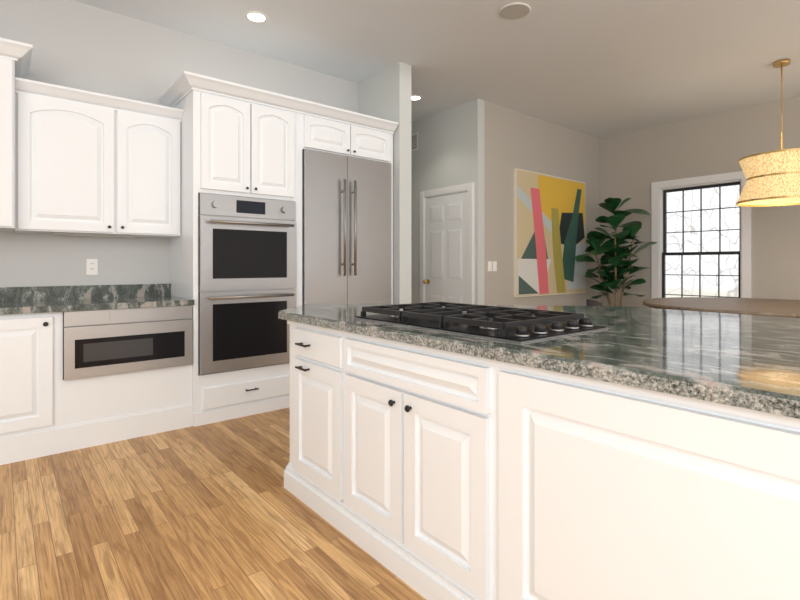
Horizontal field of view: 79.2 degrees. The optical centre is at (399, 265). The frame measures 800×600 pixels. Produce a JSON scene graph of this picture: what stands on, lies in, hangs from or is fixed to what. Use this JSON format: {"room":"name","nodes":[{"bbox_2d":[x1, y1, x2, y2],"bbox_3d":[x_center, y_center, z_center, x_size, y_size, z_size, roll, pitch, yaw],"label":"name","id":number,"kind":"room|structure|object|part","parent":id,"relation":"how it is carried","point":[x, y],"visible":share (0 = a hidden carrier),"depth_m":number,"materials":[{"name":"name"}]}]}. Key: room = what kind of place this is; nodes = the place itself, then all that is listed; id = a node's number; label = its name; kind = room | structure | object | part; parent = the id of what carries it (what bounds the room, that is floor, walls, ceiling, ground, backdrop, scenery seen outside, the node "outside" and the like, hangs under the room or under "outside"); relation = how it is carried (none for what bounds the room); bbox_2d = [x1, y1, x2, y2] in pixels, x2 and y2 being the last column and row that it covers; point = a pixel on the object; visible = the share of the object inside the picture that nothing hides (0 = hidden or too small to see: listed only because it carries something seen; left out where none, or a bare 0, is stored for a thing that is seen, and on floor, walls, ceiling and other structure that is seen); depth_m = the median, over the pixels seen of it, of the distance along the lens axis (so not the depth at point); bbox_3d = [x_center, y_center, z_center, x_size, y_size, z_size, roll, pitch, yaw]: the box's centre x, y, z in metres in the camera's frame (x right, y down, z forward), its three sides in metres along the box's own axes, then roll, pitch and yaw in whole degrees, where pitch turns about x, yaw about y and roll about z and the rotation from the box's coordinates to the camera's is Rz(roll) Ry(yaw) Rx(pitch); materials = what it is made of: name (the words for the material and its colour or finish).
{"room":"kitchen","nodes":[
{"label":"kitchen","id":0,"kind":"room"},
{"bbox_2d":[0,0,357,286],"bbox_3d":[-2.979,-0.389,3.134,6.460,3.100,0.120,0,0,-40],"label":"wall","id":1,"kind":"structure","parent":0,"point":[80,46],"depth_m":3.70,"materials":[{"name":"grey paint"}]},
{"bbox_2d":[0,37,15,232],"bbox_3d":[-3.012,-0.794,2.732,1.297,1.130,0.450,0,0,-40],"label":"upper cabinet","id":2,"kind":"object","parent":1,"relation":"attached to","point":[7,48],"depth_m":2.95,"materials":[{"name":"white wood"}]},
{"bbox_2d":[16,77,119,236],"bbox_3d":[-2.333,-0.702,3.370,0.558,0.957,0.330,0,0,-40],"label":"upper cabinet","id":3,"kind":"object","parent":1,"relation":"attached to","point":[68,139],"depth_m":3.24,"materials":[{"name":"white wood"}]},
{"bbox_2d":[86,259,97,274],"bbox_3d":[-2.300,0.012,3.609,0.072,0.118,0.008,0,0,-40],"label":"outlet","id":4,"kind":"object","parent":1,"relation":"attached to","point":[91,266],"visible":1,"depth_m":3.61,"materials":[{"name":"white plastic"}]},
{"bbox_2d":[120,97,179,240],"bbox_3d":[-1.948,-0.702,3.688,0.441,0.957,0.330,0,0,-40],"label":"upper cabinet","id":5,"kind":"object","parent":1,"relation":"attached to","point":[149,133],"depth_m":3.56,"materials":[{"name":"white wood"}]},
{"bbox_2d":[0,407,425,599],"bbox_3d":[0.436,1.221,2.309,11.078,0.120,9.300,0,0,-40],"label":"floor","id":6,"kind":"structure","parent":0,"point":[215,511],"depth_m":2.13,"materials":[{"name":"brown wood"}]},
{"bbox_2d":[0,305,67,464],"bbox_3d":[-2.493,0.724,3.041,0.569,0.874,0.634,0,0,-40],"label":"base cabinet","id":7,"kind":"object","parent":6,"relation":"on","point":[33,338],"depth_m":2.90,"materials":[{"name":"white wood"}]},
{"bbox_2d":[56,297,191,450],"bbox_3d":[-1.977,0.724,3.467,0.768,0.874,0.634,0,0,-40],"label":"base cabinet","id":8,"kind":"object","parent":6,"relation":"on","point":[130,362],"depth_m":3.21,"materials":[{"name":"white wood"}]},
{"bbox_2d":[0,283,194,334],"bbox_3d":[-2.562,0.217,2.973,2.298,0.136,0.651,0,0,-40],"label":"countertop","id":9,"kind":"structure","parent":8,"relation":"on","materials":[{"name":"stone"}]},
{"bbox_3d":[-1.955,0.500,3.436,0.760,0.422,0.558,0,0,-40],"label":"microwave drawer","id":10,"kind":"part","parent":8,"relation":"part of","materials":[{"name":"silver metal"}]},
{"bbox_2d":[168,73,303,426],"bbox_3d":[-1.349,-0.096,3.971,0.841,2.515,0.655,0,0,-40],"label":"tall cabinet","id":11,"kind":"object","parent":6,"relation":"on","point":[260,208],"depth_m":3.68,"materials":[{"name":"white wood"}]},
{"bbox_2d":[304,101,395,303],"bbox_3d":[-0.639,-0.096,4.558,1.001,2.515,0.655,0,0,-40],"label":"refrigerator","id":12,"kind":"object","parent":6,"relation":"on","point":[348,156],"depth_m":4.27,"materials":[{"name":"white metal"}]},
{"bbox_2d":[278,318,799,599],"bbox_3d":[0.787,0.722,2.115,1.684,0.878,3.209,0,0,-40],"label":"kitchen island","id":13,"kind":"object","parent":6,"relation":"on","point":[448,451],"depth_m":1.34,"materials":[{"name":"painted wood"},{"name":"granite"}]},
{"bbox_2d":[278,302,799,409],"bbox_3d":[0.803,0.261,2.126,1.690,0.040,3.250,0,0,-40],"label":"island countertop","id":14,"kind":"structure","parent":13,"relation":"on","point":[740,357],"depth_m":1.59,"materials":[{"name":"grey stone"}]},
{"bbox_2d":[352,302,608,343],"bbox_3d":[0.287,0.214,2.011,0.540,0.052,0.920,0,0,-40],"label":"cooktop","id":15,"kind":"object","parent":14,"relation":"in","point":[495,323],"depth_m":1.81,"materials":[{"name":"black metal"}]},
{"bbox_2d":[586,299,601,305],"bbox_3d":[2.178,0.759,4.850,0.498,0.807,0.440,0,0,7],"label":"dining chair","id":16,"kind":"object","parent":6,"relation":"on","point":[589,302],"visible":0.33,"depth_m":4.92,"materials":[{"name":"grey"}]},
{"bbox_2d":[574,198,656,305],"bbox_3d":[2.872,0.118,6.509,1.066,2.086,0.958,0,0,-40],"label":"fiddle-leaf fig plant","id":17,"kind":"object","parent":6,"relation":"on","point":[613,251],"visible":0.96,"depth_m":6.48,"materials":[{"name":"green plant"}]},
{"bbox_2d":[643,297,799,317],"bbox_3d":[3.477,0.769,4.689,2.000,0.785,2.000,0,0,-40],"label":"dining table","id":18,"kind":"object","parent":6,"relation":"on","point":[771,307],"visible":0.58,"depth_m":4.53,"materials":[{"name":"brown wood"}]},
{"bbox_2d":[358,62,410,303],"bbox_3d":[-0.710,-0.389,5.577,0.150,3.100,2.400,0,0,-40],"label":"wall","id":19,"kind":"structure","parent":0,"point":[385,94],"depth_m":4.66,"materials":[{"name":"grey paint"}]},
{"bbox_2d":[73,0,799,137],"bbox_3d":[0.436,-1.999,2.309,11.078,0.120,9.300,0,0,-40],"label":"ceiling","id":20,"kind":"structure","parent":0,"point":[600,68],"depth_m":4.30,"materials":[{"name":"white paint"}]},
{"bbox_2d":[244,11,268,22],"bbox_3d":[-1.121,-1.932,3.773,0.190,0.011,0.190,0,0,-40],"label":"recessed light","id":21,"kind":"object","parent":20,"relation":"in","point":[255,16],"visible":1,"depth_m":3.76,"materials":[{"name":"white"}]},
{"bbox_2d":[411,95,422,100],"bbox_3d":[0.168,-1.932,5.589,0.190,0.011,0.190,0,0,-40],"label":"recessed light","id":22,"kind":"object","parent":20,"relation":"in","point":[416,97],"visible":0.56,"depth_m":5.57,"materials":[{"name":"white"}]},
{"bbox_2d":[499,2,530,19],"bbox_3d":[0.873,-1.933,3.681,0.240,0.009,0.240,0,0,-40],"label":"ceiling speaker","id":23,"kind":"object","parent":20,"relation":"attached to","point":[516,10],"visible":0.96,"depth_m":3.66,"materials":[{"name":"white"}]},
{"bbox_2d":[736,59,799,206],"bbox_3d":[3.632,-1.269,4.597,0.718,1.338,0.718,0,0,-40],"label":"pendant light","id":24,"kind":"object","parent":20,"relation":"hanging from","point":[772,178],"visible":1,"depth_m":4.45,"materials":[{"name":"beige fabric"}]},
{"bbox_2d":[411,99,483,304],"bbox_3d":[0.251,-0.389,6.504,0.120,3.100,2.194,0,0,-40],"label":"wall","id":25,"kind":"structure","parent":0,"point":[449,152],"depth_m":5.95,"materials":[{"name":"grey paint"}]},
{"bbox_2d":[411,132,417,151],"bbox_3d":[0.157,-1.649,6.513,0.010,0.240,0.260,0,0,-40],"label":"air vent","id":26,"kind":"object","parent":25,"relation":"in","point":[414,141],"visible":0.62,"depth_m":6.46,"materials":[{"name":"grey metal"}]},
{"bbox_2d":[420,182,473,303],"bbox_3d":[0.538,0.096,5.990,0.089,2.130,0.940,0,0,-40],"label":"hall door","id":27,"kind":"structure","parent":25,"relation":"in","point":[446,248],"depth_m":5.99,"materials":[{"name":"white wood"}]},
{"bbox_2d":[484,101,598,305],"bbox_3d":[2.039,-0.389,6.609,2.771,3.100,0.162,0,0,-40],"label":"wall","id":28,"kind":"structure","parent":0,"point":[513,139],"depth_m":6.32,"materials":[{"name":"grey paint"}]},
{"bbox_2d":[488,261,491,270],"bbox_3d":[1.072,0.012,5.752,0.072,0.118,0.009,0,0,-40],"label":"switch plate","id":29,"kind":"object","parent":28,"relation":"attached to","point":[490,265],"depth_m":5.75,"materials":[{"name":"white plastic"}]},
{"bbox_2d":[493,261,496,270],"bbox_3d":[1.140,0.012,5.808,0.072,0.118,0.009,0,0,-40],"label":"switch plate","id":30,"kind":"object","parent":28,"relation":"attached to","point":[494,262],"depth_m":5.81,"materials":[{"name":"white plastic"}]},
{"bbox_3d":[2.068,-0.404,6.554,1.640,1.610,0.040,0,0,-40],"label":"painting","id":31,"kind":"part","parent":28,"relation":"part of"},
{"bbox_2d":[599,96,799,307],"bbox_3d":[5.229,-0.389,4.842,0.140,3.100,6.706,0,0,-40],"label":"wall","id":32,"kind":"structure","parent":0,"point":[633,165],"depth_m":6.23,"materials":[{"name":"grey paint"}]},
{"bbox_2d":[651,171,750,308],"bbox_3d":[3.939,-0.156,6.357,0.182,2.005,1.205,0,0,-40],"label":"window unit","id":33,"kind":"structure","parent":32,"relation":"in","point":[659,232],"depth_m":6.39,"materials":[{"name":"white"}]},
{"label":"outside","id":34,"kind":"structure","parent":0,"visible":0},
{"bbox_2d":[666,185,738,297],"bbox_3d":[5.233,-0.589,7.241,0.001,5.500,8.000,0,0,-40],"label":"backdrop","id":35,"kind":"structure","parent":34,"point":[672,201],"depth_m":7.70,"materials":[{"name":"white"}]}
]}

